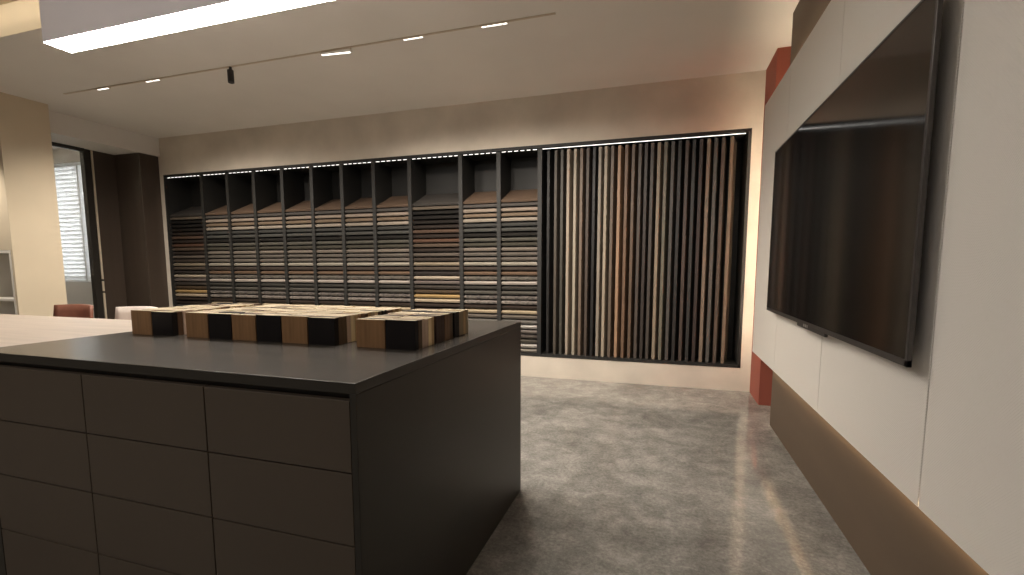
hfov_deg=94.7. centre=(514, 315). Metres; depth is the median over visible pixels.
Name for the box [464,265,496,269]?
board
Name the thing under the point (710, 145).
sample slab
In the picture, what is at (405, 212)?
board
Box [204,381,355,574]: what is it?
drawer fronts
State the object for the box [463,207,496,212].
board
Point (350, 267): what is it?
board
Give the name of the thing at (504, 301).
board
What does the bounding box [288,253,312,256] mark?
board
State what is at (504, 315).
board
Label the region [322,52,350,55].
diffuser
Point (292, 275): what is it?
board
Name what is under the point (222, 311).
chip
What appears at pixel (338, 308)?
chip
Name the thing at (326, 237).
board
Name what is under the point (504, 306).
board
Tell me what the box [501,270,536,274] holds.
board
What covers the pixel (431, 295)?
board
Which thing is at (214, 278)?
board
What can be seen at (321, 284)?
board
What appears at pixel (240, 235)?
board
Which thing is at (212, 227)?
board
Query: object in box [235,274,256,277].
board
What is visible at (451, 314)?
chip
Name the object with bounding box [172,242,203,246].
board
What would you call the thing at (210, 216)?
board
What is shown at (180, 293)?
board
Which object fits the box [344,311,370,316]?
chip
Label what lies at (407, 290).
board
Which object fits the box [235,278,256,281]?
board
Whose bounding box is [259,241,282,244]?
board
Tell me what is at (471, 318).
board
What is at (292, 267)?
board
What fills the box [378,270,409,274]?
board
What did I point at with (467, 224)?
board
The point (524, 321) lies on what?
board
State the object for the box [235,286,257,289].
board
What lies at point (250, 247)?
board
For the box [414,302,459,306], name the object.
board
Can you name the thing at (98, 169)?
door
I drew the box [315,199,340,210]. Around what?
board
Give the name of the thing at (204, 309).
chip
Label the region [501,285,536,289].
board
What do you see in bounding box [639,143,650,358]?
sample slab
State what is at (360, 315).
chip
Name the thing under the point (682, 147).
sample slab
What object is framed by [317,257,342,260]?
board
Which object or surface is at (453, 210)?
board
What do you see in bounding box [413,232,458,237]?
board
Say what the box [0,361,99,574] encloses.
drawer fronts
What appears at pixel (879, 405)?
wall panel
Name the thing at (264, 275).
board
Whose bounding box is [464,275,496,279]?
board
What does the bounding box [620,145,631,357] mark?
sample slab
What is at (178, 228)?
board
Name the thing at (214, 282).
board
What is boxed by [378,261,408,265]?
board
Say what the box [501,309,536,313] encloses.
board
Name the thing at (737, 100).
wall
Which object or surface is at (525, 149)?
led strip
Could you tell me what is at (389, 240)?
board
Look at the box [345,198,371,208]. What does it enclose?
board
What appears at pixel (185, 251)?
board
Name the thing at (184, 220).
board
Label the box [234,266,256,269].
board
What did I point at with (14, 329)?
countertop
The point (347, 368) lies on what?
countertop
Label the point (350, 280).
board
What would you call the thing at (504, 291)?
board
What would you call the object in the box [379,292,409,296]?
board
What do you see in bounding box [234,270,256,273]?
board
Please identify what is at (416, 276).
board
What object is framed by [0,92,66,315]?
wall
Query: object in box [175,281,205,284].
board
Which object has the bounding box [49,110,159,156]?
wall
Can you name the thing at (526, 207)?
board
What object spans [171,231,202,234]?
board
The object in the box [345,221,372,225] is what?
board
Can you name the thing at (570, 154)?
sample slab
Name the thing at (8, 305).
open shelf
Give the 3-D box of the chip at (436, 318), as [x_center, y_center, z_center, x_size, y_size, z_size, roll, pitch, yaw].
[-0.341,0.048,1.765,0.115,0.102,0.023,2,6,17]
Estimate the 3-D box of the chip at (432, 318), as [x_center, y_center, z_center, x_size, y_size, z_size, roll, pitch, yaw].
[-0.352,0.052,1.729,0.115,0.101,0.023,2,6,17]
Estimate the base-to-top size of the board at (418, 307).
0.180 m
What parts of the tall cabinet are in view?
panel, panel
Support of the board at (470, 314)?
in the display rack
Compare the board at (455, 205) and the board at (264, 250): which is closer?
the board at (455, 205)
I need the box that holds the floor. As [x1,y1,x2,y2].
[466,376,869,574]
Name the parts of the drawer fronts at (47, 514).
drawer, drawer, drawer, drawer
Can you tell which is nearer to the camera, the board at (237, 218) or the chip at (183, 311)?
the chip at (183, 311)
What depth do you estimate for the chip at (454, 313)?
1.89 m
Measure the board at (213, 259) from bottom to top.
0.180 m
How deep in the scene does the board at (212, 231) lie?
6.42 m
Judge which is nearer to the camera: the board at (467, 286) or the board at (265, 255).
the board at (467, 286)
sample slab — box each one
[546,151,554,353]
[553,150,560,353]
[559,150,566,353]
[565,149,573,354]
[571,148,579,354]
[578,148,586,354]
[584,148,592,355]
[590,147,598,355]
[595,147,604,355]
[601,146,610,356]
[607,146,617,356]
[614,145,624,356]
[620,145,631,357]
[627,144,638,357]
[633,144,644,357]
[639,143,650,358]
[645,143,657,358]
[651,142,663,358]
[658,142,671,359]
[665,141,678,359]
[671,141,685,360]
[678,140,692,360]
[685,139,699,360]
[691,139,706,361]
[698,138,713,361]
[705,138,720,361]
[712,137,728,362]
[721,137,736,362]
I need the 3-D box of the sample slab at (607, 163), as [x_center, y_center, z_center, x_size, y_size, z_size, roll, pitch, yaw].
[0.992,-0.658,5.014,0.030,2.170,0.250,3,7,30]
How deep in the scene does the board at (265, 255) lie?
6.20 m
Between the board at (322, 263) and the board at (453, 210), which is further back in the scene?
the board at (322, 263)
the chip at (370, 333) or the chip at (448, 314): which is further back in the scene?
the chip at (448, 314)
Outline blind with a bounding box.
[54,162,90,281]
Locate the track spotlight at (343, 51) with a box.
[321,47,351,55]
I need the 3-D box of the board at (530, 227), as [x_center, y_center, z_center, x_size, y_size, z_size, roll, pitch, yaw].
[0.098,-1.035,5.287,0.411,0.180,0.349,2,6,17]
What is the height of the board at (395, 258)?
0.180 m
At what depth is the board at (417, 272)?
5.50 m
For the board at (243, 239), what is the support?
in the display rack
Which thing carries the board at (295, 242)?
in the display rack
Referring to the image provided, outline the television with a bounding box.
[767,0,943,367]
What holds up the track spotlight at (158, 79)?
attached to the ceiling track
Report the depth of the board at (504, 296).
5.22 m
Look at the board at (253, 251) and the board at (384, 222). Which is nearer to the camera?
the board at (384, 222)
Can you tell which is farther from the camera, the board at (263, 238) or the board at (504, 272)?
the board at (263, 238)
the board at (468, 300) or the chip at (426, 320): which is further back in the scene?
the board at (468, 300)
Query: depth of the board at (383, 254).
5.65 m
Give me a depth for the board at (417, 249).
5.47 m
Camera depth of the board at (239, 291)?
6.36 m
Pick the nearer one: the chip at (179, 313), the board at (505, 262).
the chip at (179, 313)
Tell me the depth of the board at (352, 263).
5.79 m
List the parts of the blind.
head rail, rail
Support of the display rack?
attached to the wall at (737, 100)
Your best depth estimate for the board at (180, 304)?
6.73 m
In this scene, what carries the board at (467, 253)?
in the display rack
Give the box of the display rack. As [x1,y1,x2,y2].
[163,128,751,367]
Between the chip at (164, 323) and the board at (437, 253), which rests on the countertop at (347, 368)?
the chip at (164, 323)
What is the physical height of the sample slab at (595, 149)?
2.170 m
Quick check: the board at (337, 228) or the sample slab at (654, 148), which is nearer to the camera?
the sample slab at (654, 148)
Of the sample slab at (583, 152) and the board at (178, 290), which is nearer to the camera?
the sample slab at (583, 152)
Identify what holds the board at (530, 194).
in the display rack
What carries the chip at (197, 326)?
on the countertop at (347, 368)
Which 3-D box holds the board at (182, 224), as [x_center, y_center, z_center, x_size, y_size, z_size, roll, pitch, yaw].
[-4.511,-1.342,6.711,0.606,0.180,0.349,2,6,17]
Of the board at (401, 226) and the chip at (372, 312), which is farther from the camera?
the board at (401, 226)
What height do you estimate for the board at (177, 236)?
0.180 m
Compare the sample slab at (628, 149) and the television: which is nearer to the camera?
the television
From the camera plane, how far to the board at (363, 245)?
5.77 m
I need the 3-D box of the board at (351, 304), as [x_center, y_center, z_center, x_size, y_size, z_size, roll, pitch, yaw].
[-1.839,-0.192,5.985,0.395,0.180,0.349,2,6,17]
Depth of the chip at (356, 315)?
1.80 m
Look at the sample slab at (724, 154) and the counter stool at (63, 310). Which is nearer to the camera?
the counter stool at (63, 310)
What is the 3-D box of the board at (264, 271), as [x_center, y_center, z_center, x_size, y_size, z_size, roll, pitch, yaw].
[-3.125,-0.659,6.343,0.403,0.180,0.349,2,6,17]
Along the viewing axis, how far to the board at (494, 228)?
5.29 m
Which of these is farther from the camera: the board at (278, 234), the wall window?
the wall window
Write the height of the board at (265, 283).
0.180 m
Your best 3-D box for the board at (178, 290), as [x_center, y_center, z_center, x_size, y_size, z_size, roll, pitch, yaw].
[-4.511,-0.437,6.804,0.606,0.180,0.349,2,6,17]
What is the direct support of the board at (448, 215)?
in the display rack
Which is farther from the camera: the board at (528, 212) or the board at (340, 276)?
the board at (340, 276)
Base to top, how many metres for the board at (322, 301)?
0.180 m
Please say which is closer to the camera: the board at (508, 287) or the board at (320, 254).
the board at (508, 287)
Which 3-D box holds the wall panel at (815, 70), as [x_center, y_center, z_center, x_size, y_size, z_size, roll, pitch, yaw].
[1.708,-0.591,2.756,0.048,2.077,0.992,2,6,17]
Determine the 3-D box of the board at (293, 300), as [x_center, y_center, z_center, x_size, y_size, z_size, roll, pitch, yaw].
[-2.692,-0.273,6.246,0.401,0.180,0.349,2,6,17]
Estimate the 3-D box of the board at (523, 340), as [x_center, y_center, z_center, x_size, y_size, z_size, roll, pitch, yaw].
[0.098,0.189,5.412,0.411,0.180,0.349,2,6,17]
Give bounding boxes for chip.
[131,310,155,334]
[151,311,178,335]
[163,310,187,334]
[168,309,192,311]
[169,311,183,334]
[185,312,208,337]
[187,308,210,310]
[208,313,232,339]
[219,311,244,313]
[231,314,256,340]
[256,314,281,342]
[264,310,286,311]
[281,315,310,343]
[308,317,338,345]
[312,316,342,344]
[317,315,346,343]
[323,314,350,342]
[331,314,354,341]
[336,312,364,318]
[337,308,361,309]
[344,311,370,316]
[352,314,357,340]
[355,311,374,316]
[356,318,385,348]
[362,309,386,314]
[372,316,401,317]
[385,319,418,349]
[388,313,416,314]
[393,318,424,347]
[400,317,431,345]
[402,319,421,348]
[403,316,433,344]
[404,310,429,311]
[408,315,438,342]
[414,314,441,341]
[417,314,444,340]
[418,313,447,340]
[424,312,452,338]
[425,319,428,346]
[431,311,458,336]
[436,313,449,339]
[437,310,462,334]
[439,309,465,333]
[446,312,456,337]
[455,309,467,332]
[459,311,460,335]
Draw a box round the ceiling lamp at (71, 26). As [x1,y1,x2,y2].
[39,0,330,52]
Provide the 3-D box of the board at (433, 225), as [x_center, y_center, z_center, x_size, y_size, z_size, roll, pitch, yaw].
[-0.860,-1.119,5.581,0.589,0.180,0.349,2,6,17]
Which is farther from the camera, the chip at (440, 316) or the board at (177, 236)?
the board at (177, 236)
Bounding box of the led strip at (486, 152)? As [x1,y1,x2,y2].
[462,152,495,154]
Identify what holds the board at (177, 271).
in the display rack
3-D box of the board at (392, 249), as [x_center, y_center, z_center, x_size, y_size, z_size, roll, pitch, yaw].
[-1.396,-0.870,5.776,0.430,0.180,0.349,2,6,17]
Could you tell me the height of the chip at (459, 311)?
0.099 m
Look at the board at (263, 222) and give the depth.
6.15 m
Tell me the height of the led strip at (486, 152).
0.009 m
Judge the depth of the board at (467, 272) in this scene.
5.33 m
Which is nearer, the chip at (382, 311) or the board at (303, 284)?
the chip at (382, 311)
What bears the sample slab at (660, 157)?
in the display rack
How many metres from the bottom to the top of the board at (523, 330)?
0.180 m
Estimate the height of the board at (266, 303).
0.180 m
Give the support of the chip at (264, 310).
on the countertop at (347, 368)
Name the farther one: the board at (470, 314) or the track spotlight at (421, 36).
the board at (470, 314)
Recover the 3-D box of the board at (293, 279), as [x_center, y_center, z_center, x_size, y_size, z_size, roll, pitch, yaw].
[-2.692,-0.539,6.219,0.401,0.180,0.349,2,6,17]
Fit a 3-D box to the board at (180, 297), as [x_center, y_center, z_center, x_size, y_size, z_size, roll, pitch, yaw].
[-4.511,-0.331,6.815,0.606,0.180,0.349,2,6,17]
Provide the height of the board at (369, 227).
0.180 m
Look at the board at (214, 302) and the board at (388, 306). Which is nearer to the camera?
the board at (388, 306)
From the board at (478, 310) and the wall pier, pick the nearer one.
the wall pier
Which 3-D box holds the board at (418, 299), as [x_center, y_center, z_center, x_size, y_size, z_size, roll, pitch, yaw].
[-0.860,-0.267,5.668,0.589,0.180,0.349,2,6,17]
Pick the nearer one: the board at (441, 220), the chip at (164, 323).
the chip at (164, 323)
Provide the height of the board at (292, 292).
0.180 m
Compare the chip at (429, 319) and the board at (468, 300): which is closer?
the chip at (429, 319)
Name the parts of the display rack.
led strip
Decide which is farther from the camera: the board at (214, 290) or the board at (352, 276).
the board at (214, 290)
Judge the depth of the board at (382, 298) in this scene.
5.69 m
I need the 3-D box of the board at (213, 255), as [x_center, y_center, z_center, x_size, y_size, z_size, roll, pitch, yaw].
[-3.982,-0.899,6.590,0.398,0.180,0.349,2,6,17]
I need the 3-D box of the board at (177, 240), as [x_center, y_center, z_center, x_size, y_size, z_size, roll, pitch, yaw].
[-4.511,-1.129,6.733,0.606,0.180,0.349,2,6,17]
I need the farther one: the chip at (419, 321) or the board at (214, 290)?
the board at (214, 290)
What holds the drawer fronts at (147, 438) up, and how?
on the floor
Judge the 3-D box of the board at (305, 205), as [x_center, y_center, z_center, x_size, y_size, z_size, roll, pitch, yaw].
[-2.692,-1.433,6.127,0.401,0.180,0.349,2,6,17]
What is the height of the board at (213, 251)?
0.180 m
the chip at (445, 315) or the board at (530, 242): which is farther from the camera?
the board at (530, 242)
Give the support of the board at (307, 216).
in the display rack
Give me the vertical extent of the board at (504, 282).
0.180 m
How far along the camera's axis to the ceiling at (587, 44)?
3.98 m
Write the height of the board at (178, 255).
0.180 m
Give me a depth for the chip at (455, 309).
2.01 m
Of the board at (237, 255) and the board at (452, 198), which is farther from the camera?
the board at (237, 255)
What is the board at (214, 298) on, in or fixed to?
in the display rack
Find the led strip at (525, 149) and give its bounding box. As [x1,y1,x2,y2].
[501,149,537,151]
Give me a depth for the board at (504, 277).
5.20 m
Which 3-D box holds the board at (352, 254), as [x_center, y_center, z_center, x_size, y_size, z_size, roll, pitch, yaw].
[-1.839,-0.831,5.920,0.395,0.180,0.349,2,6,17]
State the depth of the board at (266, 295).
6.24 m
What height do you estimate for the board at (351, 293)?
0.180 m
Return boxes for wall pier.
[750,46,790,405]
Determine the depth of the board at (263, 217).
6.14 m
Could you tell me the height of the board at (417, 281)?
0.180 m
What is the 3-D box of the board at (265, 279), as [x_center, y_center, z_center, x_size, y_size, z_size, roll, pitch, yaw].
[-3.125,-0.553,6.354,0.403,0.180,0.349,2,6,17]
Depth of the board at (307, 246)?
6.04 m
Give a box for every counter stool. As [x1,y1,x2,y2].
[53,304,93,317]
[115,306,156,319]
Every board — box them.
[170,206,201,216]
[170,216,201,219]
[170,219,201,223]
[171,223,202,227]
[171,227,202,231]
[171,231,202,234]
[171,235,202,238]
[172,238,203,242]
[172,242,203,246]
[172,246,203,250]
[173,250,203,253]
[173,254,204,257]
[173,258,204,261]
[173,262,204,265]
[174,266,204,269]
[174,270,205,273]
[174,273,205,276]
[174,277,205,280]
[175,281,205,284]
[175,285,206,288]
[175,288,206,292]
[175,292,206,296]
[176,296,206,299]
[176,300,207,303]
[176,303,199,305]
[205,205,226,214]
[206,214,226,218]
[206,218,227,222]
[206,222,227,225]
[206,226,227,229]
[207,230,227,233]
[207,234,228,237]
[207,238,228,241]
[207,242,228,245]
[207,246,228,249]
[208,250,229,253]
[208,254,229,257]
[208,258,229,261]
[209,262,229,265]
[209,266,230,269]
[209,270,230,273]
[209,274,230,277]
[210,277,230,281]
[210,281,231,284]
[210,285,231,288]
[210,289,231,292]
[211,293,231,296]
[211,297,232,300]
[211,301,232,303]
[231,204,253,213]
[231,213,253,216]
[231,217,253,221]
[232,221,253,225]
[232,225,253,229]
[232,229,254,233]
[232,233,254,237]
[232,237,254,241]
[233,241,254,245]
[233,245,255,249]
[233,249,255,253]
[233,254,255,257]
[234,258,255,261]
[234,262,256,265]
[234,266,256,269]
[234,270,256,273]
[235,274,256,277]
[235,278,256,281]
[235,282,257,285]
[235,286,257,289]
[236,290,257,293]
[236,293,257,297]
[236,297,258,301]
[257,202,281,212]
[258,212,281,215]
[258,215,281,220]
[258,220,281,224]
[258,224,281,228]
[258,228,282,232]
[258,232,282,236]
[259,237,282,240]
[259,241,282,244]
[259,245,282,248]
[260,249,283,252]
[260,253,283,257]
[260,257,283,261]
[260,262,283,265]
[260,266,283,269]
[260,270,284,273]
[261,274,284,277]
[261,278,284,281]
[261,282,284,285]
[261,286,284,289]
[262,290,285,293]
[262,294,285,298]
[262,298,285,302]
[262,302,285,304]
[285,201,310,211]
[285,211,310,214]
[286,214,310,219]
[286,219,310,223]
[286,223,311,227]
[286,227,311,231]
[287,232,311,235]
[287,236,311,240]
[287,240,311,244]
[287,244,311,248]
[287,249,312,252]
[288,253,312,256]
[288,257,312,261]
[288,261,312,265]
[288,266,312,269]
[288,270,313,273]
[288,274,313,277]
[289,278,313,281]
[289,282,313,286]
[289,286,313,290]
[289,291,313,294]
[290,295,314,298]
[290,299,314,302]
[292,303,314,304]
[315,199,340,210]
[315,209,340,213]
[315,213,340,217]
[315,217,340,222]
[315,222,340,226]
[316,226,341,230]
[316,231,341,235]
[316,235,341,239]
[316,239,341,243]
[316,244,341,248]
[316,248,341,252]
[317,253,342,256]
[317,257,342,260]
[317,261,342,265]
[317,266,342,269]
[317,270,342,273]
[318,274,342,278]
[318,278,342,282]
[318,283,343,286]
[318,287,343,290]
[318,291,343,295]
[319,295,343,299]
[319,299,343,303]
[320,304,343,305]
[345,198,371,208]
[345,208,371,212]
[345,212,372,216]
[345,216,372,221]
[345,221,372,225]
[346,225,372,230]
[346,230,372,234]
[346,234,372,238]
[346,239,372,243]
[346,243,373,247]
[346,248,373,251]
[346,252,373,256]
[346,257,373,260]
[347,261,373,265]
[347,266,373,269]
[347,270,373,273]
[347,274,373,278]
[347,279,374,282]
[347,283,374,287]
[348,287,374,291]
[348,292,374,295]
[348,296,374,300]
[348,300,374,304]
[350,304,374,306]
[376,196,407,207]
[377,207,407,211]
[377,210,407,215]
[377,215,407,220]
[377,220,407,224]
[377,224,408,229]
[377,229,408,233]
[377,233,408,238]
[377,238,408,242]
[378,243,408,247]
[378,247,408,251]
[378,252,408,256]
[378,256,408,260]
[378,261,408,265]
[378,265,409,269]
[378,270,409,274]
[378,274,409,278]
[379,279,409,283]
[379,283,409,287]
[379,288,409,292]
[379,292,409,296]
[379,296,409,301]
[379,301,409,305]
[381,305,409,309]
[412,193,458,205]
[412,204,458,209]
[412,213,458,218]
[413,208,458,214]
[413,218,458,223]
[413,223,458,228]
[413,227,458,232]
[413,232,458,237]
[413,237,458,242]
[413,242,458,246]
[413,247,458,251]
[413,251,458,255]
[413,256,458,260]
[414,261,458,264]
[414,265,458,269]
[414,270,458,274]
[414,275,459,278]
[414,279,459,283]
[414,284,459,288]
[414,288,459,292]
[414,293,459,297]
[414,297,459,302]
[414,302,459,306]
[415,306,459,308]
[463,191,496,203]
[463,203,496,207]
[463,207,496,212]
[463,212,496,217]
[463,217,496,221]
[463,221,496,226]
[463,226,496,231]
[463,231,496,236]
[463,241,496,245]
[464,236,496,241]
[464,246,496,250]
[464,251,496,255]
[464,256,496,260]
[464,261,496,264]
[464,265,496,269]
[464,270,496,274]
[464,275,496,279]
[464,280,496,284]
[464,284,496,288]
[464,289,496,293]
[464,294,496,298]
[464,298,496,303]
[464,303,496,307]
[465,308,496,312]
[468,312,496,317]
[468,317,496,319]
[501,189,537,201]
[501,201,536,205]
[501,205,536,210]
[501,210,536,215]
[501,215,536,220]
[501,220,536,225]
[501,225,536,230]
[501,230,536,235]
[501,235,536,240]
[501,240,536,245]
[501,245,536,250]
[501,250,536,255]
[501,255,536,259]
[501,260,536,264]
[501,265,536,269]
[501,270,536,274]
[501,275,536,279]
[501,280,536,284]
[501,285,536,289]
[501,289,536,294]
[501,294,536,299]
[501,299,536,304]
[501,304,536,308]
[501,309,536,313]
[501,313,536,318]
[502,318,536,323]
[521,323,536,328]
[521,328,536,333]
[521,333,536,337]
[521,338,536,342]
[521,343,536,347]
[521,347,536,352]
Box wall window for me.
[52,149,94,317]
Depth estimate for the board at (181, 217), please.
6.57 m
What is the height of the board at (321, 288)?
0.180 m
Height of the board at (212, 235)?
0.180 m
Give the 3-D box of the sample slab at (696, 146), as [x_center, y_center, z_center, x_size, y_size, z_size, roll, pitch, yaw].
[1.796,-0.632,4.763,0.030,2.170,0.250,3,7,30]
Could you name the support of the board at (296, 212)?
in the display rack
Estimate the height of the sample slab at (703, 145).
2.170 m
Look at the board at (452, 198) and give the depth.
5.50 m
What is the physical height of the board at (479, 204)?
0.180 m
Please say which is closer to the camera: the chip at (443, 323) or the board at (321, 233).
the chip at (443, 323)
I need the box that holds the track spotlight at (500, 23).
[481,21,507,27]
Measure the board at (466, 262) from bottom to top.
0.180 m
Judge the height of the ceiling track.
0.005 m
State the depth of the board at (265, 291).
6.24 m
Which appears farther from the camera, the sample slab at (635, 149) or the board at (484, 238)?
the board at (484, 238)
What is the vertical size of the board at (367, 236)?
0.180 m
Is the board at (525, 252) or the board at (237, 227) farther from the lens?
the board at (237, 227)
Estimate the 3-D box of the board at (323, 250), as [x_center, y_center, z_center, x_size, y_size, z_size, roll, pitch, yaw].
[-2.264,-0.898,6.047,0.392,0.180,0.349,2,6,17]
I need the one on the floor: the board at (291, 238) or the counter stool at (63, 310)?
the counter stool at (63, 310)
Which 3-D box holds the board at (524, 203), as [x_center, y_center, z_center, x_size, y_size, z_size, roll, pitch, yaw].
[0.098,-1.301,5.259,0.411,0.180,0.349,2,6,17]
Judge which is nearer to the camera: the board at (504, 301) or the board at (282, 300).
the board at (504, 301)
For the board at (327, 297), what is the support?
in the display rack
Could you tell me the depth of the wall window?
7.26 m
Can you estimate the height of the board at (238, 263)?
0.180 m
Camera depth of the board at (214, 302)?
6.53 m
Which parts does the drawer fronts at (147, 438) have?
drawer, drawer, drawer, drawer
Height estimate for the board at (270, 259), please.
0.180 m
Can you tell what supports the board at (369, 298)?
in the display rack
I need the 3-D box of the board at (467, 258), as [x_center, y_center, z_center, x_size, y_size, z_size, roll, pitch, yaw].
[-0.339,-0.729,5.456,0.400,0.180,0.349,2,6,17]
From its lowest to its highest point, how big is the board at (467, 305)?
0.180 m
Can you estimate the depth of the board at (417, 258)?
5.48 m
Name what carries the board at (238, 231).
in the display rack
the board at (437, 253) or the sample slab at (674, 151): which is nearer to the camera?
the sample slab at (674, 151)
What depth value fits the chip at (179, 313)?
1.95 m
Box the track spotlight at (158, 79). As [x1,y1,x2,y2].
[144,78,160,81]
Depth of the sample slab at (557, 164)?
5.08 m
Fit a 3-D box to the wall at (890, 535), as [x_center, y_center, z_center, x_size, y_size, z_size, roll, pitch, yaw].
[1.178,-0.277,-0.137,0.688,2.980,8.500,2,6,17]
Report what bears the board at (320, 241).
in the display rack
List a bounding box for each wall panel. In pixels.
[752,65,790,370]
[774,0,844,411]
[817,0,964,506]
[918,0,1023,574]
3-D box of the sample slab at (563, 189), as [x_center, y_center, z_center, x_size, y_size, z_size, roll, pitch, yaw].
[0.558,-0.672,5.150,0.030,2.170,0.250,3,7,30]
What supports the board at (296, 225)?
in the display rack
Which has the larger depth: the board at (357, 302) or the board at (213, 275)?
the board at (213, 275)
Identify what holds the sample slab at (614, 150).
in the display rack
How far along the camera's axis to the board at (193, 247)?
6.62 m
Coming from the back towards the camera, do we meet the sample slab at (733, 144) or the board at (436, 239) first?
the board at (436, 239)
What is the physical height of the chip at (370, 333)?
0.100 m
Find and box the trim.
[52,142,83,151]
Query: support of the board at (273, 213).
in the display rack
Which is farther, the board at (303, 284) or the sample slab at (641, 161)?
the board at (303, 284)
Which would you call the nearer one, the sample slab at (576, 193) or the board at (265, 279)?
the sample slab at (576, 193)
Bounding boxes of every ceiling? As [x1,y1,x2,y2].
[0,0,17,4]
[0,0,798,149]
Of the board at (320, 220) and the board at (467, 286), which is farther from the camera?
the board at (320, 220)
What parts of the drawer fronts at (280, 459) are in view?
drawer, drawer, drawer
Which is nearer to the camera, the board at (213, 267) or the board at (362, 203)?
the board at (362, 203)
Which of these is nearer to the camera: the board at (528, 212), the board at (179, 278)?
the board at (528, 212)
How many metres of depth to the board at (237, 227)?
6.29 m
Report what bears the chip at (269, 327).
on the countertop at (347, 368)
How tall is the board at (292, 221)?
0.180 m
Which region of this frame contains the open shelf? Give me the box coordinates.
[0,250,17,314]
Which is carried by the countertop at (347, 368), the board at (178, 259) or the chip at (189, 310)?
the chip at (189, 310)
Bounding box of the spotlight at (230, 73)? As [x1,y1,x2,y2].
[227,67,234,83]
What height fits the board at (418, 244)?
0.180 m
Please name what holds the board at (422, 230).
in the display rack
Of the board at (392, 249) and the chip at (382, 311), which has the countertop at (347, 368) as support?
the chip at (382, 311)
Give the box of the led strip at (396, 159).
[375,159,406,161]
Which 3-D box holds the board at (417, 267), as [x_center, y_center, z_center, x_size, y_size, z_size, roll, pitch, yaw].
[-0.860,-0.640,5.630,0.589,0.180,0.349,2,6,17]
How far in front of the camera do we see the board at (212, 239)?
6.43 m
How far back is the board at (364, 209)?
5.72 m
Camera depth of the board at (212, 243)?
6.44 m
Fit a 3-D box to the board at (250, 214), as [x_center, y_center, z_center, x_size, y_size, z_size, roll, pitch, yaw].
[-3.555,-1.418,6.401,0.394,0.180,0.349,2,6,17]
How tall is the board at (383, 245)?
0.180 m
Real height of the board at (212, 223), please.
0.180 m
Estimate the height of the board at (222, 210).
0.180 m
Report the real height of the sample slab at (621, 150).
2.170 m
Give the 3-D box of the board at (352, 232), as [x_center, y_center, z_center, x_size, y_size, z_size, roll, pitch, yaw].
[-1.839,-1.097,5.892,0.395,0.180,0.349,2,6,17]
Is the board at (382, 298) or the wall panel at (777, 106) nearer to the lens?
the wall panel at (777, 106)
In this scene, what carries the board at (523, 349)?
in the display rack
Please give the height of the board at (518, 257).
0.180 m
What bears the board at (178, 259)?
in the display rack
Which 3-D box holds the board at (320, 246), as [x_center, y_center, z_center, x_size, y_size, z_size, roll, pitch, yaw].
[-2.264,-0.951,6.042,0.392,0.180,0.349,2,6,17]
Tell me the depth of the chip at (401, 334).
1.60 m
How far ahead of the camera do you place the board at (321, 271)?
5.94 m
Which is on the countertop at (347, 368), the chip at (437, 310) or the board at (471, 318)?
the chip at (437, 310)
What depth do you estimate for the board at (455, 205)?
5.41 m
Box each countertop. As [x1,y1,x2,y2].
[0,314,131,346]
[0,319,520,394]
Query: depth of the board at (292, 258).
6.06 m
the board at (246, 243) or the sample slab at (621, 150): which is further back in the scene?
the board at (246, 243)
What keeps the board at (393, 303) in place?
in the display rack
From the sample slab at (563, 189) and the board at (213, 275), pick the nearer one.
the sample slab at (563, 189)
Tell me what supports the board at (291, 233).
in the display rack
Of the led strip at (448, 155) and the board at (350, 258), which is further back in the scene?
the board at (350, 258)
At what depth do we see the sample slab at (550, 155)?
5.11 m
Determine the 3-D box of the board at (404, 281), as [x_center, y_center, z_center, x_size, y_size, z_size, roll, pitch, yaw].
[-1.396,-0.497,5.814,0.430,0.180,0.349,2,6,17]
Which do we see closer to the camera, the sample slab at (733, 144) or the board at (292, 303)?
the sample slab at (733, 144)
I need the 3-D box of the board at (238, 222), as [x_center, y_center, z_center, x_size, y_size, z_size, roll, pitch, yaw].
[-3.555,-1.312,6.412,0.394,0.180,0.349,2,6,17]
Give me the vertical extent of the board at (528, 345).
0.180 m
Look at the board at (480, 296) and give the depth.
5.35 m
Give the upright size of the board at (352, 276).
0.180 m
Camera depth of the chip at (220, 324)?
1.84 m
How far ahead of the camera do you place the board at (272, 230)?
6.16 m
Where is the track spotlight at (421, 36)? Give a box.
[403,35,423,40]
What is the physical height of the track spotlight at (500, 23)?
0.011 m
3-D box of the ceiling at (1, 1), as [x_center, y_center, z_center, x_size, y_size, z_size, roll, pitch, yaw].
[-4.699,-2.270,2.037,2.680,0.080,3.690,2,6,17]
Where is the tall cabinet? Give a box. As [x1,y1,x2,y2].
[115,153,168,307]
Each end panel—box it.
[0,519,6,574]
[350,327,520,574]
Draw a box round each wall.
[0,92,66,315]
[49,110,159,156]
[158,70,765,391]
[770,0,988,574]
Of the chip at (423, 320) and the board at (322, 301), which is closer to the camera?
the chip at (423, 320)
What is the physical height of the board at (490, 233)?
0.180 m
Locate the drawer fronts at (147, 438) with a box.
[81,370,216,574]
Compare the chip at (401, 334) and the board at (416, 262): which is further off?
the board at (416, 262)
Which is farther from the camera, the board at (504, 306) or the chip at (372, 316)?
the board at (504, 306)
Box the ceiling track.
[63,12,555,94]
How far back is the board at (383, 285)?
5.69 m
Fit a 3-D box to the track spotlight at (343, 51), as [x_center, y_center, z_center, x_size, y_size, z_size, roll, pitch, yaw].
[-1.460,-2.160,3.861,0.292,0.039,0.020,2,6,17]
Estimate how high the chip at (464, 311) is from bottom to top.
0.102 m
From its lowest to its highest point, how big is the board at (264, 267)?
0.180 m
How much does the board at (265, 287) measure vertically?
0.180 m
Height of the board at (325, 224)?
0.180 m
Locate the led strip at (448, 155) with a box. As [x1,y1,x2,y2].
[411,155,457,158]
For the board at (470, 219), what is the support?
in the display rack
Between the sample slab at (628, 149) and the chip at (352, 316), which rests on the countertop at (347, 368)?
the chip at (352, 316)
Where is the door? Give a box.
[79,149,126,318]
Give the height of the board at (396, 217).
0.180 m

